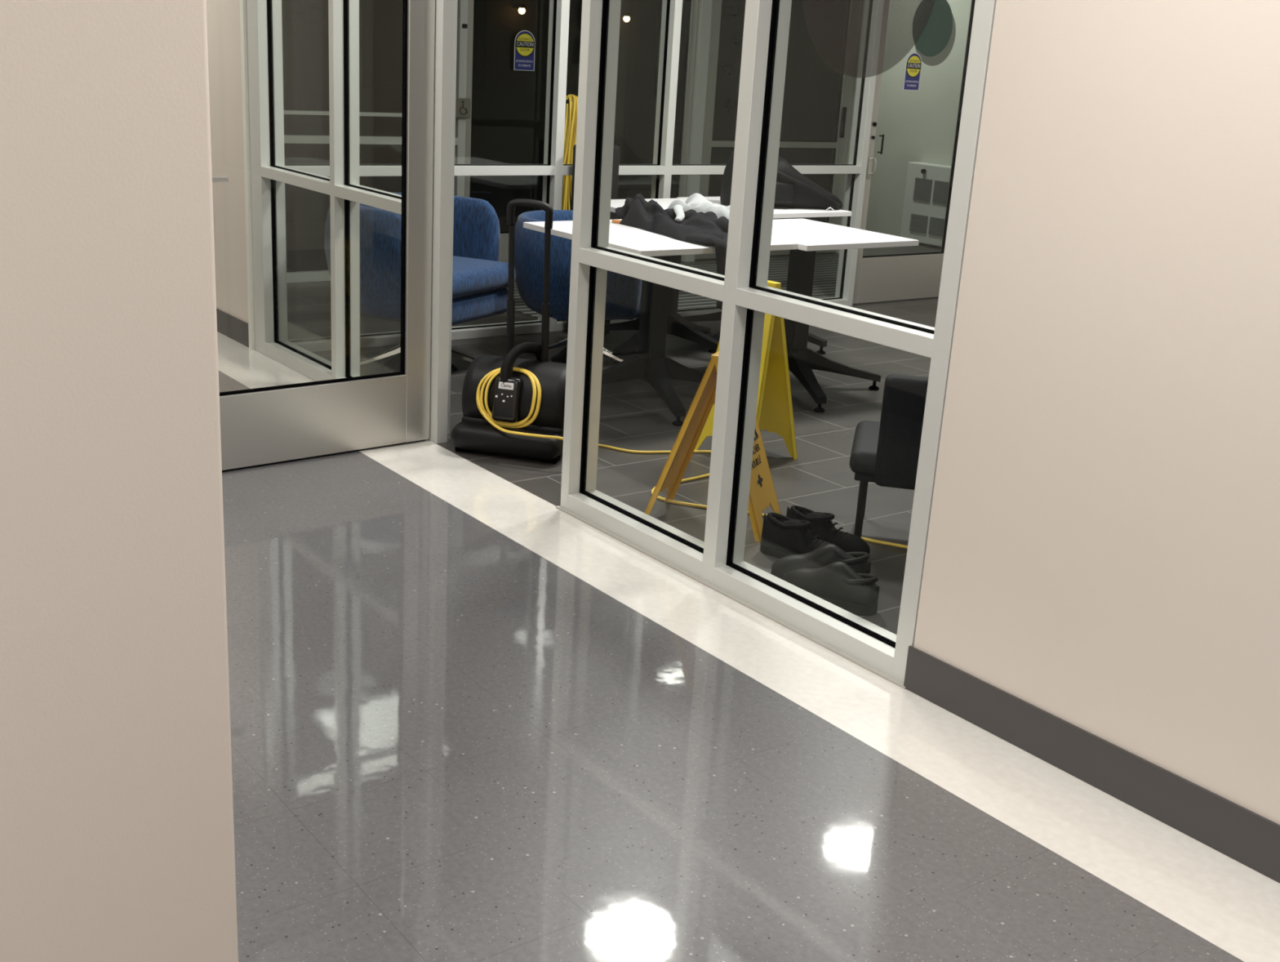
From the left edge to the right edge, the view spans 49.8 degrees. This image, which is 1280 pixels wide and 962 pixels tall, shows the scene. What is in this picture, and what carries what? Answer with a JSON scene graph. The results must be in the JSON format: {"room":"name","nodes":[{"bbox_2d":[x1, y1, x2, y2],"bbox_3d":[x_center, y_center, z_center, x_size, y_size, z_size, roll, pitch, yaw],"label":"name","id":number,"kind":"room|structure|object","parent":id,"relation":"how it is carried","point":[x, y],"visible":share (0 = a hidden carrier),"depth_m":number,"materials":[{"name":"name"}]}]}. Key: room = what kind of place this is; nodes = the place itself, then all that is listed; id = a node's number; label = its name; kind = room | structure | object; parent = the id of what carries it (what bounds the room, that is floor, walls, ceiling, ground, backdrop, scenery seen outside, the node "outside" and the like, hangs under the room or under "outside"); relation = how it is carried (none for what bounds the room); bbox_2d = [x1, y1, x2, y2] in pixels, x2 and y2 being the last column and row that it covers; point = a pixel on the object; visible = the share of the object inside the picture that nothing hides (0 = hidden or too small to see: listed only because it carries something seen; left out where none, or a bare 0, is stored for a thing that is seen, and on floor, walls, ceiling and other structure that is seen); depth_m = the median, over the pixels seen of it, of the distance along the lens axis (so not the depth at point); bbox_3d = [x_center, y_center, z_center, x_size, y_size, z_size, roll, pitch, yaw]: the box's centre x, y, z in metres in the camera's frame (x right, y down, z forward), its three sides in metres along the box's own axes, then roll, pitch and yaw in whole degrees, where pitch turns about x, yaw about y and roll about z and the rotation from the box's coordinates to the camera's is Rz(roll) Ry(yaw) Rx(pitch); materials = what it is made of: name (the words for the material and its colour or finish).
{"room":"building corridor","nodes":[
{"label":"building corridor","id":0,"kind":"room"},
{"bbox_2d":[0,0,238,961],"bbox_3d":[-4.778,-1.061,2.876,5.039,2.720,7.772,-10,22,-36],"label":"wall","id":1,"kind":"structure","parent":0,"point":[117,828],"depth_m":1.45,"materials":[{"name":"beige paint"}]},
{"bbox_2d":[205,0,254,332],"bbox_3d":[-2.607,-2.331,7.359,0.100,2.720,2.915,-10,22,-36],"label":"wall","id":2,"kind":"structure","parent":0,"point":[223,16],"depth_m":6.58,"materials":[{"name":"beige paint"}]},
{"bbox_2d":[216,307,248,347],"bbox_3d":[-2.737,-1.087,7.729,0.008,0.114,2.880,-10,22,-36],"label":"baseboard","id":3,"kind":"structure","parent":2,"relation":"attached to","point":[231,326],"depth_m":6.81,"materials":[{"name":"grey rubber"}]},
{"bbox_2d":[240,0,254,350],"bbox_3d":[-1.793,-1.931,6.241,0.014,2.720,0.037,-10,22,-36],"label":"trim","id":4,"kind":"structure","parent":2,"relation":"attached to","point":[242,2],"depth_m":6.39,"materials":[{"name":"white paint"}]},
{"bbox_2d":[245,0,457,443],"bbox_3d":[-0.937,-1.573,5.264,0.114,2.720,2.653,-10,22,-36],"label":"window","id":5,"kind":"structure","parent":2,"relation":"in","point":[269,174],"depth_m":5.80,"materials":[{"name":"white metal"}]},
{"bbox_2d":[212,0,435,471],"bbox_3d":[-1.132,-1.094,4.699,1.000,2.119,0.060,-11,23,-39],"label":"door","id":6,"kind":"structure","parent":5,"relation":"attached to","point":[278,424],"depth_m":4.98,"materials":[{"name":"grey metal"}]},
{"bbox_2d":[284,0,884,351],"bbox_3d":[0.313,-2.245,7.656,4.866,2.720,0.114,-10,22,-36],"label":"window","id":7,"kind":"structure","parent":2,"relation":"in","point":[553,169],"depth_m":7.49,"materials":[{"name":"white metal"}]},
{"bbox_2d":[852,0,975,303],"bbox_3d":[1.786,-2.200,8.794,0.940,2.112,0.106,-10,22,-36],"label":"door","id":8,"kind":"structure","parent":7,"relation":"attached to","point":[895,277],"depth_m":8.97,"materials":[{"name":"grey metal"}]},
{"bbox_2d":[902,52,921,90],"bbox_3d":[1.711,-2.564,8.631,0.142,0.226,0.004,-10,22,-36],"label":"sticker","id":9,"kind":"object","parent":8,"relation":"attached to","point":[913,63],"visible":1,"depth_m":8.63,"materials":[{"name":"blue"}]},
{"bbox_2d":[911,0,952,56],"bbox_3d":[1.832,-2.849,8.625,0.370,0.370,0.001,-10,22,-36],"label":"decal","id":10,"kind":"object","parent":8,"relation":"attached to","point":[932,22],"visible":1,"depth_m":8.63,"materials":[{"name":"teal plastic"}]},
{"bbox_2d":[914,13,955,66],"bbox_3d":[1.858,-2.811,8.675,0.380,0.380,0.001,-10,22,-36],"label":"decal","id":11,"kind":"object","parent":8,"relation":"attached to","point":[940,57],"visible":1,"depth_m":8.76,"materials":[{"name":"grey plastic"}]},
{"bbox_2d":[254,214,941,635],"bbox_3d":[2.426,-0.379,6.826,7.000,0.104,13.600,-10,22,-36],"label":"floor","id":12,"kind":"structure","parent":0,"point":[633,415],"depth_m":5.89,"materials":[{"name":"grey tile"}]},
{"bbox_2d":[324,192,515,372],"bbox_3d":[-1.054,-0.912,6.400,0.786,0.764,0.831,12,19,26],"label":"tub chair","id":13,"kind":"object","parent":12,"relation":"on","point":[480,281],"visible":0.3,"depth_m":6.19,"materials":[{"name":"blue fabric"}]},
{"bbox_2d":[452,255,515,298],"bbox_3d":[-0.999,-0.958,6.356,0.668,0.120,0.604,12,19,26],"label":"seat cushion","id":14,"kind":"object","parent":13,"relation":"on","point":[473,277],"depth_m":6.26,"materials":[{"name":"blue fabric"}]},
{"bbox_2d":[450,198,566,463],"bbox_3d":[-0.442,-0.574,5.154,0.433,0.939,0.380,7,18,12],"label":"dryer","id":15,"kind":"object","parent":12,"relation":"on","point":[523,395],"visible":0.97,"depth_m":5.12,"materials":[{"name":"black plastic"}]},
{"bbox_2d":[450,421,563,459],"bbox_3d":[-0.470,-0.184,5.264,0.430,0.098,0.355,7,18,12],"label":"outlet","id":16,"kind":"object","parent":15,"relation":"attached to","point":[466,436],"depth_m":5.11,"materials":[{"name":"black plastic"}]},
{"bbox_2d":[561,93,577,209],"bbox_3d":[-0.410,-1.577,7.885,0.314,1.226,0.200,-10,22,-36],"label":"hanging cord","id":17,"kind":"object","parent":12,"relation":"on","point":[571,100],"visible":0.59,"depth_m":7.70,"materials":[{"name":"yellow plastic"}]},
{"bbox_2d":[514,209,642,364],"bbox_3d":[-0.308,-0.931,6.719,0.638,0.698,0.674,-7,20,-30],"label":"tub chair","id":18,"kind":"object","parent":12,"relation":"on","point":[623,293],"visible":0.38,"depth_m":6.48,"materials":[{"name":"blue fabric"}]},
{"bbox_2d":[566,144,620,333],"bbox_3d":[-0.252,-1.302,7.334,0.260,1.048,0.110,-10,22,-38],"label":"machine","id":19,"kind":"object","parent":12,"relation":"on","point":[616,148],"visible":0.19,"depth_m":7.25,"materials":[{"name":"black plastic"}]},
{"bbox_2d":[523,218,797,426],"bbox_3d":[0.059,-0.715,6.035,0.842,0.740,0.857,-10,22,-36],"label":"cafe table","id":20,"kind":"object","parent":12,"relation":"on","point":[651,363],"visible":0.6,"depth_m":5.97,"materials":[{"name":"white laminate"}]},
{"bbox_2d":[612,219,620,223],"bbox_3d":[-0.069,-1.152,6.133,0.118,0.019,0.019,10,19,20],"label":"hanger","id":21,"kind":"object","parent":20,"relation":"on","point":[613,220],"visible":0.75,"depth_m":6.14,"materials":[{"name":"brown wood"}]},
{"bbox_2d":[614,193,728,310],"bbox_3d":[0.197,-0.989,5.944,0.287,0.418,0.885,-7,20,-31],"label":"jacket","id":22,"kind":"object","parent":20,"relation":"on","point":[700,228],"visible":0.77,"depth_m":5.83,"materials":[{"name":"black fabric"}]},
{"bbox_2d":[666,193,729,222],"bbox_3d":[0.265,-1.187,6.055,0.295,0.132,0.493,-10,22,-36],"label":"shirt","id":23,"kind":"object","parent":20,"relation":"on","point":[697,202],"visible":0.43,"depth_m":6.03,"materials":[{"name":"white fabric"}]},
{"bbox_2d":[604,198,719,364],"bbox_3d":[0.143,-1.023,7.038,0.794,0.740,0.794,-6,20,-28],"label":"cafe table","id":24,"kind":"object","parent":12,"relation":"on","point":[677,325],"visible":0.32,"depth_m":7.03,"materials":[{"name":"black metal"}]},
{"bbox_2d":[477,389,907,548],"bbox_3d":[0.698,-0.019,4.773,2.715,0.244,0.704,14,20,29],"label":"power cord","id":25,"kind":"object","parent":12,"relation":"on","point":[483,413],"visible":0.39,"depth_m":5.05,"materials":[{"name":"yellow plastic"}]},
{"bbox_2d":[644,351,781,542],"bbox_3d":[0.259,-0.142,4.519,0.416,0.587,0.245,10,19,20],"label":"sign","id":26,"kind":"object","parent":12,"relation":"on","point":[762,494],"visible":0.7,"depth_m":4.53,"materials":[{"name":"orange plastic"}]},
{"bbox_2d":[694,280,797,459],"bbox_3d":[0.425,-0.429,5.284,0.283,0.693,0.312,-13,24,-42],"label":"sign","id":27,"kind":"object","parent":12,"relation":"on","point":[774,413],"visible":0.28,"depth_m":5.30,"materials":[{"name":"yellow plastic"}]},
{"bbox_2d":[676,196,851,354],"bbox_3d":[0.633,-1.119,7.439,0.795,0.740,0.795,-6,20,-28],"label":"cafe table","id":28,"kind":"object","parent":12,"relation":"on","point":[780,212],"visible":0.3,"depth_m":7.22,"materials":[{"name":"white laminate"}]},
{"bbox_2d":[720,151,842,209],"bbox_3d":[0.759,-1.574,7.207,0.660,0.279,0.277,-1,18,-15],"label":"backpack","id":29,"kind":"object","parent":28,"relation":"on","point":[793,188],"visible":0.6,"depth_m":7.14,"materials":[{"name":"black fabric"}]},
{"bbox_2d":[760,511,834,558],"bbox_3d":[0.510,0.184,4.284,0.290,0.123,0.106,14,20,31],"label":"sneaker","id":30,"kind":"object","parent":12,"relation":"on","point":[782,535],"visible":0.74,"depth_m":4.28,"materials":[{"name":"black leather"}]},
{"bbox_2d":[698,217,919,412],"bbox_3d":[0.732,-0.790,6.406,0.816,0.740,0.816,-10,22,-36],"label":"cafe table","id":31,"kind":"object","parent":12,"relation":"on","point":[811,236],"visible":0.53,"depth_m":6.32,"materials":[{"name":"white laminate"}]},
{"bbox_2d":[770,543,871,578],"bbox_3d":[0.537,0.246,4.082,0.290,0.128,0.106,5,17,4],"label":"clog","id":32,"kind":"object","parent":12,"relation":"on","point":[824,555],"visible":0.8,"depth_m":4.05,"materials":[{"name":"black rubber"}]},
{"bbox_2d":[786,505,870,553],"bbox_3d":[0.594,0.163,4.370,0.290,0.123,0.106,13,20,29],"label":"sneaker","id":33,"kind":"object","parent":12,"relation":"on","point":[821,522],"visible":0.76,"depth_m":4.34,"materials":[{"name":"black leather"}]},
{"bbox_2d":[782,560,879,615],"bbox_3d":[0.546,0.287,3.952,0.290,0.128,0.106,12,19,26],"label":"clog","id":34,"kind":"object","parent":12,"relation":"on","point":[837,583],"visible":0.93,"depth_m":3.90,"materials":[{"name":"black rubber"}]},
{"bbox_2d":[849,373,928,537],"bbox_3d":[0.905,-0.086,4.439,0.440,0.591,0.487,7,18,10],"label":"chair","id":35,"kind":"object","parent":12,"relation":"on","point":[885,452],"visible":0.44,"depth_m":4.23,"materials":[{"name":"black fabric"}]},
{"bbox_2d":[218,370,1243,961],"bbox_3d":[-2.277,1.046,1.358,6.695,0.100,14.200,-10,22,-36],"label":"floor","id":36,"kind":"structure","parent":0,"point":[449,743],"depth_m":2.89,"materials":[{"name":"grey plastic"}]},
{"bbox_2d":[217,331,1279,961],"bbox_3d":[0.522,0.576,3.407,0.305,0.100,14.200,-10,22,-36],"label":"trim","id":37,"kind":"structure","parent":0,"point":[1230,904],"depth_m":3.29,"materials":[{"name":"beige plastic"}]},
{"bbox_2d":[670,0,847,221],"bbox_3d":[0.994,-3.522,11.870,0.100,2.720,2.570,-10,22,-36],"label":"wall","id":38,"kind":"structure","parent":0,"point":[816,27],"depth_m":11.40,"materials":[{"name":"white paint"}]},
{"bbox_2d":[283,0,864,283],"bbox_3d":[-0.467,-2.796,9.266,5.680,2.720,0.114,-10,22,-36],"label":"window","id":39,"kind":"structure","parent":38,"relation":"in","point":[704,18],"depth_m":8.94,"materials":[{"name":"white metal"}]},
{"bbox_2d":[284,5,323,24],"bbox_3d":[-1.968,-2.734,8.082,0.240,0.105,0.001,-10,22,-36],"label":"lettering","id":40,"kind":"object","parent":39,"relation":"attached to","point":[314,6],"depth_m":8.09,"materials":[{"name":"black plastic"}]},
{"bbox_2d":[455,97,471,118],"bbox_3d":[-1.133,-2.379,8.791,0.110,0.124,0.032,-10,22,-36],"label":"plate","id":41,"kind":"object","parent":39,"relation":"attached to","point":[463,105],"visible":0.93,"depth_m":8.78,"materials":[{"name":"beige"}]},
{"bbox_2d":[462,23,467,28],"bbox_3d":[-1.101,-2.859,8.662,0.035,0.025,0.004,-10,22,-36],"label":"label","id":42,"kind":"object","parent":39,"relation":"attached to","point":[464,25],"visible":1,"depth_m":8.66,"materials":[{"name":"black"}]},
{"bbox_2d":[464,0,698,262],"bbox_3d":[-0.395,-2.531,9.425,1.880,2.112,0.045,-10,22,-36],"label":"door","id":43,"kind":"structure","parent":39,"relation":"attached to","point":[692,11],"depth_m":9.77,"materials":[{"name":"grey metal"}]},
{"bbox_2d":[513,30,535,71],"bbox_3d":[-0.752,-2.812,9.003,0.158,0.252,0.004,-10,22,-36],"label":"sticker","id":44,"kind":"object","parent":43,"relation":"attached to","point":[524,43],"visible":1,"depth_m":9.00,"materials":[{"name":"blue"}]},
{"bbox_2d":[694,0,862,259],"bbox_3d":[1.053,-2.769,10.468,1.520,2.112,0.075,-10,22,-36],"label":"door","id":45,"kind":"structure","parent":39,"relation":"attached to","point":[839,145],"depth_m":10.68,"materials":[{"name":"grey metal"}]},
{"bbox_2d":[723,5,742,113],"bbox_3d":[0.675,-3.058,10.027,0.160,0.752,0.001,-10,22,-36],"label":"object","id":46,"kind":"structure","parent":45,"relation":"attached to","point":[735,6],"depth_m":10.02,"materials":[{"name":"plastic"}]},
{"bbox_2d":[865,0,971,236],"bbox_3d":[2.557,-3.443,11.924,0.100,2.720,4.400,-10,22,-36],"label":"wall","id":47,"kind":"structure","parent":0,"point":[920,125],"depth_m":12.12,"materials":[{"name":"paint"}]},
{"bbox_2d":[900,161,951,246],"bbox_3d":[2.557,-2.387,11.921,0.185,0.670,0.620,-10,22,-36],"label":"wall heater","id":48,"kind":"object","parent":47,"relation":"attached to","point":[926,188],"visible":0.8,"depth_m":11.92,"materials":[{"name":"grey metal"}]},
{"bbox_2d":[909,213,928,233],"bbox_3d":[2.427,-2.244,12.009,0.011,0.150,0.190,-10,22,-36],"label":"grille","id":49,"kind":"object","parent":48,"relation":"attached to","point":[918,222],"depth_m":12.00,"materials":[{"name":"grey metal"}]},
{"bbox_2d":[912,177,932,201],"bbox_3d":[2.444,-2.521,11.922,0.011,0.190,0.190,-10,22,-36],"label":"grille","id":50,"kind":"object","parent":48,"relation":"attached to","point":[922,186],"depth_m":11.92,"materials":[{"name":"grey metal"}]},
{"bbox_2d":[928,216,944,236],"bbox_3d":[2.559,-2.184,11.843,0.011,0.150,0.190,-10,22,-36],"label":"grille","id":51,"kind":"object","parent":48,"relation":"attached to","point":[935,224],"depth_m":11.86,"materials":[{"name":"grey metal"}]},
{"bbox_2d":[931,179,949,204],"bbox_3d":[2.575,-2.461,11.757,0.011,0.190,0.190,-10,22,-36],"label":"grille","id":52,"kind":"object","parent":48,"relation":"attached to","point":[940,188],"depth_m":11.78,"materials":[{"name":"grey metal"}]},
{"bbox_2d":[913,0,1279,824],"bbox_3d":[2.924,0.174,0.430,0.160,2.720,7.058,-10,22,-36],"label":"wall","id":53,"kind":"structure","parent":0,"point":[1103,548],"depth_m":2.84,"materials":[{"name":"beige paint"}]},
{"bbox_2d":[555,0,996,688],"bbox_3d":[0.318,-0.999,3.671,0.126,2.720,1.580,-10,22,-36],"label":"window","id":54,"kind":"structure","parent":53,"relation":"in","point":[717,563],"depth_m":3.83,"materials":[{"name":"white metal"}]},
{"bbox_2d":[903,645,1279,883],"bbox_3d":[2.778,1.425,0.773,0.008,0.114,7.068,-10,22,-36],"label":"baseboard","id":55,"kind":"structure","parent":53,"relation":"attached to","point":[1251,839],"depth_m":3.00,"materials":[{"name":"grey rubber"}]},
{"label":"outside","id":56,"kind":"structure","parent":0,"visible":0},
{"bbox_2d":[284,174,652,222],"bbox_3d":[-6.062,-6.937,26.310,42.000,0.100,29.300,-10,22,-36],"label":"wall","id":57,"kind":"structure","parent":56,"point":[302,204],"depth_m":14.64,"materials":[{"name":"grey paint"}]},
{"bbox_2d":[281,0,662,164],"bbox_3d":[-0.221,-6.279,17.630,23.000,4.600,0.330,-10,22,-36],"label":"window","id":58,"kind":"structure","parent":57,"relation":"on","point":[508,126],"depth_m":16.69,"materials":[{"name":"black"}]},
{"bbox_2d":[512,4,525,13],"bbox_3d":[-1.450,-5.667,16.561,0.090,0.112,0.203,-10,22,-36],"label":"lamp","id":59,"kind":"object","parent":58,"relation":"attached to","point":[522,7],"visible":1,"depth_m":16.50,"materials":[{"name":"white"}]},
{"bbox_2d":[620,12,630,22],"bbox_3d":[-0.202,-5.877,17.474,0.090,0.112,0.203,-10,22,-36],"label":"lamp","id":60,"kind":"object","parent":58,"relation":"attached to","point":[626,15],"visible":0.98,"depth_m":17.41,"materials":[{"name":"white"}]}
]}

